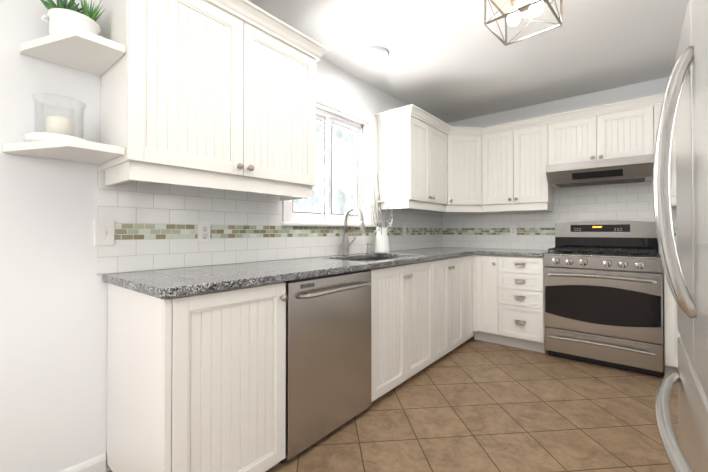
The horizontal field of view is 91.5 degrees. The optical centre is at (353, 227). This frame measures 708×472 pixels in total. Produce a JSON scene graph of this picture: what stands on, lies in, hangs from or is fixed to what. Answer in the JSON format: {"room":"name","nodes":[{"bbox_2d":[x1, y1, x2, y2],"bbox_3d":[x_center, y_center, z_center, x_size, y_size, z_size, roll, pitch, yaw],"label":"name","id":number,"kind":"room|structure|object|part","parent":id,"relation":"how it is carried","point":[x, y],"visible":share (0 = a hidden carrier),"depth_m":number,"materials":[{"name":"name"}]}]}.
{"room":"kitchen","nodes":[
{"label":"kitchen","id":0,"kind":"room"},
{"bbox_2d":[0,0,442,471],"bbox_3d":[-0.893,-0.104,2.005,0.160,2.460,6.470,0,-1,39],"label":"wall","id":1,"kind":"structure","parent":0,"point":[53,341],"depth_m":1.50,"materials":[{"name":"white paint"}]},
{"bbox_2d":[3,28,125,164],"bbox_3d":[-1.128,-0.506,1.347,0.328,0.434,0.310,0,-1,39],"label":"corner shelves","id":2,"kind":"object","parent":1,"relation":"attached to","point":[83,50],"visible":1,"depth_m":1.33,"materials":[{"name":"white paint"}]},
{"bbox_2d":[23,93,87,141],"bbox_3d":[-1.165,-0.410,1.366,0.210,0.182,0.208,0,-1,39],"label":"candle","id":3,"kind":"object","parent":2,"relation":"on","point":[57,127],"visible":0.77,"depth_m":1.33,"materials":[{"name":"white wax"}]},
{"bbox_3d":[-1.128,-0.304,1.345,0.328,0.030,0.310,0,-1,39],"label":"corner shelf","id":4,"kind":"part","parent":2,"relation":"part of","materials":[{"name":"white paint"}]},
{"bbox_2d":[40,0,103,36],"bbox_3d":[-1.147,-0.849,1.409,0.172,0.253,0.210,0,-1,39],"label":"potted succulent","id":5,"kind":"object","parent":2,"relation":"on","point":[62,15],"visible":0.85,"depth_m":1.35,"materials":[{"name":"white ceramic"}]},
{"bbox_3d":[-1.114,-0.708,1.366,0.328,0.030,0.266,0,-1,39],"label":"corner shelf","id":6,"kind":"part","parent":2,"relation":"part of","materials":[{"name":"white paint"}]},
{"bbox_2d":[60,453,105,471],"bbox_3d":[-1.959,1.066,0.564,0.014,0.092,2.605,0,-1,39],"label":"baseboard","id":7,"kind":"structure","parent":1,"relation":"attached to","point":[96,463],"depth_m":1.53,"materials":[{"name":"white paint"}]},
{"bbox_2d":[94,219,114,245],"bbox_3d":[-1.139,0.022,1.573,0.023,0.120,0.076,0,-1,39],"label":"switch plate","id":8,"kind":"object","parent":1,"relation":"attached to","point":[104,232],"visible":1,"depth_m":1.57,"materials":[{"name":"white plastic"}]},
{"bbox_2d":[198,222,209,242],"bbox_3d":[-0.841,0.025,1.934,0.008,0.116,0.072,0,-1,39],"label":"electrical outlet","id":9,"kind":"object","parent":1,"relation":"attached to","point":[203,232],"visible":1,"depth_m":1.93,"materials":[{"name":"white plastic"}]},
{"bbox_2d":[100,0,329,200],"bbox_3d":[-0.672,-0.656,1.844,0.406,0.936,1.146,0,-1,39],"label":"upper cabinet","id":10,"kind":"object","parent":1,"relation":"attached to","point":[203,93],"visible":1,"depth_m":1.62,"materials":[{"name":"white paint"}]},
{"bbox_2d":[280,91,376,226],"bbox_3d":[-0.195,-0.525,2.828,0.185,1.032,1.110,0,-1,39],"label":"window","id":11,"kind":"structure","parent":1,"relation":"in","point":[330,111],"depth_m":2.93,"materials":[{"name":"white paint"}]},
{"bbox_2d":[402,225,405,235],"bbox_3d":[0.529,0.030,3.612,0.008,0.116,0.072,0,-1,39],"label":"electrical outlet","id":12,"kind":"object","parent":1,"relation":"attached to","point":[403,230],"visible":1,"depth_m":3.60,"materials":[{"name":"white plastic"}]},
{"bbox_2d":[374,105,449,208],"bbox_3d":[0.642,-0.654,3.470,0.387,0.818,0.839,0,-1,39],"label":"upper cabinet","id":13,"kind":"object","parent":1,"relation":"attached to","point":[443,167],"depth_m":3.21,"materials":[{"name":"white paint"}]},
{"bbox_2d":[108,336,678,471],"bbox_3d":[0.266,1.166,1.047,3.150,0.100,6.470,0,-1,39],"label":"floor","id":14,"kind":"structure","parent":0,"point":[472,404],"depth_m":1.99,"materials":[{"name":"tile"}]},
{"bbox_2d":[107,282,287,471],"bbox_3d":[-0.726,0.685,1.598,0.616,0.872,0.538,0,-1,39],"label":"base cabinet","id":15,"kind":"object","parent":14,"relation":"on","point":[196,382],"depth_m":1.38,"materials":[{"name":"white paint"}]},
{"bbox_2d":[102,247,473,298],"bbox_3d":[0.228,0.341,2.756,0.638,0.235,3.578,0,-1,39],"label":"countertop","id":16,"kind":"structure","parent":15,"relation":"on","point":[168,283],"depth_m":1.68,"materials":[{"name":"stone"}]},
{"bbox_2d":[342,207,365,255],"bbox_3d":[0.029,0.028,2.774,0.234,0.389,0.163,0,-1,39],"label":"faucet","id":17,"kind":"object","parent":16,"relation":"on","point":[346,243],"visible":1,"depth_m":2.76,"materials":[{"name":"grey metal"}]},
{"bbox_2d":[366,243,371,253],"bbox_3d":[0.131,0.181,2.999,0.067,0.089,0.032,0,-1,39],"label":"soap dispenser","id":18,"kind":"object","parent":16,"relation":"on","point":[367,249],"visible":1,"depth_m":3.00,"materials":[{"name":"grey metal"}]},
{"bbox_2d":[349,257,395,261],"bbox_3d":[0.162,0.357,2.644,0.444,0.200,0.784,0,-1,39],"label":"sink basin","id":19,"kind":"object","parent":16,"relation":"in","point":[366,259],"depth_m":2.93,"materials":[{"name":"silver metal"}]},
{"bbox_2d":[371,173,394,253],"bbox_3d":[0.246,-0.125,3.029,0.211,0.700,0.318,0,-1,39],"label":"vase","id":20,"kind":"object","parent":16,"relation":"on","point":[382,246],"visible":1,"depth_m":3.04,"materials":[{"name":"white ceramic"}]},
{"bbox_2d":[280,269,371,462],"bbox_3d":[-0.306,0.690,2.034,0.662,0.873,0.654,0,-1,39],"label":"dishwasher","id":21,"kind":"object","parent":14,"relation":"on","point":[328,354],"visible":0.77,"depth_m":1.80,"materials":[{"name":"silver metal"}]},
{"bbox_2d":[371,279,434,402],"bbox_3d":[0.139,0.802,2.657,0.616,0.660,0.800,0,-1,39],"label":"base cabinet","id":22,"kind":"object","parent":14,"relation":"on","point":[402,314],"depth_m":2.40,"materials":[{"name":"white paint"}]},
{"bbox_2d":[371,255,466,360],"bbox_3d":[0.606,0.701,3.230,0.616,0.872,0.749,0,-1,39],"label":"base cabinet","id":23,"kind":"object","parent":14,"relation":"on","point":[448,276],"depth_m":2.96,"materials":[{"name":"white paint"}]},
{"bbox_2d":[467,255,473,339],"bbox_3d":[0.865,0.705,3.547,0.616,0.872,0.301,0,-1,39],"label":"base cabinet","id":24,"kind":"object","parent":14,"relation":"on","point":[470,333],"depth_m":3.42,"materials":[{"name":"white paint"}]},
{"bbox_2d":[473,254,546,352],"bbox_3d":[1.622,0.704,3.504,0.653,0.873,0.649,0,-1,39],"label":"base cabinet","id":25,"kind":"object","parent":14,"relation":"on","point":[508,300],"visible":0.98,"depth_m":3.26,"materials":[{"name":"white paint"}]},
{"bbox_2d":[474,248,553,256],"bbox_3d":[1.651,0.248,3.493,0.590,0.035,0.638,0,-1,39],"label":"countertop","id":26,"kind":"structure","parent":25,"relation":"on","point":[481,251],"depth_m":3.33,"materials":[{"name":"stone"}]},
{"bbox_2d":[544,220,662,376],"bbox_3d":[2.164,0.532,3.022,0.787,1.207,0.700,0,-1,39],"label":"range","id":27,"kind":"object","parent":14,"relation":"on","point":[603,292],"visible":0.96,"depth_m":2.83,"materials":[{"name":"silver metal"}]},
{"bbox_2d":[663,268,679,376],"bbox_3d":[2.803,0.695,2.540,0.795,0.873,0.649,0,-1,39],"label":"base cabinet","id":28,"kind":"object","parent":14,"relation":"on","point":[671,334],"visible":0.33,"depth_m":2.55,"materials":[{"name":"white paint"}]},
{"bbox_2d":[653,0,707,471],"bbox_3d":[1.199,0.216,0.714,0.870,1.795,0.960,0,-1,39],"label":"fridge","id":29,"kind":"object","parent":14,"relation":"on","point":[685,259],"visible":1,"depth_m":0.93,"materials":[{"name":"silver metal"}]},
{"bbox_2d":[248,0,688,122],"bbox_3d":[0.266,-1.393,1.072,3.150,0.100,6.470,0,-1,39],"label":"ceiling","id":30,"kind":"structure","parent":0,"point":[447,61],"depth_m":2.53,"materials":[{"name":"white paint"}]},
{"bbox_2d":[361,46,388,62],"bbox_3d":[0.158,-1.312,2.624,0.210,0.031,0.210,0,-1,39],"label":"recessed light","id":31,"kind":"object","parent":30,"relation":"in","point":[374,54],"visible":0.98,"depth_m":2.58,"materials":[{"name":"white paint"}]},
{"bbox_2d":[484,0,561,45],"bbox_3d":[0.941,-1.230,1.914,0.309,0.209,0.309,-1,-1,44],"label":"ceiling light","id":32,"kind":"object","parent":30,"relation":"attached to","point":[509,10],"visible":1,"depth_m":1.96,"materials":[{"name":"silver metal"}]},
{"bbox_2d":[447,77,669,249],"bbox_3d":[2.264,-0.089,3.508,2.850,2.460,0.150,0,-1,39],"label":"wall","id":33,"kind":"structure","parent":0,"point":[642,89],"depth_m":3.47,"materials":[{"name":"white paint"}]},
{"bbox_2d":[450,126,489,208],"bbox_3d":[1.184,-0.652,3.646,0.351,0.818,0.350,0,-1,39],"label":"upper cabinet","id":34,"kind":"object","parent":33,"relation":"attached to","point":[467,144],"depth_m":3.68,"materials":[{"name":"white paint"}]},
{"bbox_2d":[478,121,557,208],"bbox_3d":[1.712,-0.618,3.612,0.739,0.749,0.387,0,-1,39],"label":"upper cabinet","id":35,"kind":"object","parent":33,"relation":"attached to","point":[517,158],"depth_m":3.46,"materials":[{"name":"white paint"}]},
{"bbox_2d":[442,180,676,252],"bbox_3d":[2.213,-0.175,3.446,2.848,0.809,0.009,0,-1,39],"label":"backsplash","id":36,"kind":"structure","parent":33,"relation":"attached to","point":[617,202],"depth_m":3.58,"materials":[{"name":"tile"}]},
{"bbox_2d":[510,225,516,235],"bbox_3d":[1.758,0.032,3.804,0.072,0.116,0.008,0,-1,39],"label":"electrical outlet","id":37,"kind":"object","parent":36,"relation":"attached to","point":[513,230],"visible":1,"depth_m":3.80,"materials":[{"name":"white plastic"}]},
{"bbox_2d":[558,105,657,163],"bbox_3d":[2.262,-0.788,3.191,0.763,0.419,0.347,0,-1,39],"label":"upper cabinet","id":38,"kind":"object","parent":33,"relation":"attached to","point":[617,133],"depth_m":3.01,"materials":[{"name":"white paint"}]},
{"bbox_2d":[546,154,653,187],"bbox_3d":[2.215,-0.493,3.129,0.754,0.167,0.486,0,-1,39],"label":"range hood","id":39,"kind":"object","parent":38,"relation":"attached to","point":[629,169],"visible":0.94,"depth_m":2.97,"materials":[{"name":"silver metal"}]},
{"bbox_2d":[654,101,675,200],"bbox_3d":[2.860,-0.627,2.701,0.894,0.749,0.347,0,-1,39],"label":"upper cabinet","id":40,"kind":"object","parent":33,"relation":"attached to","point":[657,104],"depth_m":2.75,"materials":[{"name":"white paint"}]},
{"label":"outside","id":41,"kind":"structure","parent":0,"visible":0},
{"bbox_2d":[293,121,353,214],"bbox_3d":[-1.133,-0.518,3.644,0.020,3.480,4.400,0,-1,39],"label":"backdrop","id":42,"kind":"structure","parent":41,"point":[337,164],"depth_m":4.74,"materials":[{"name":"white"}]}
]}

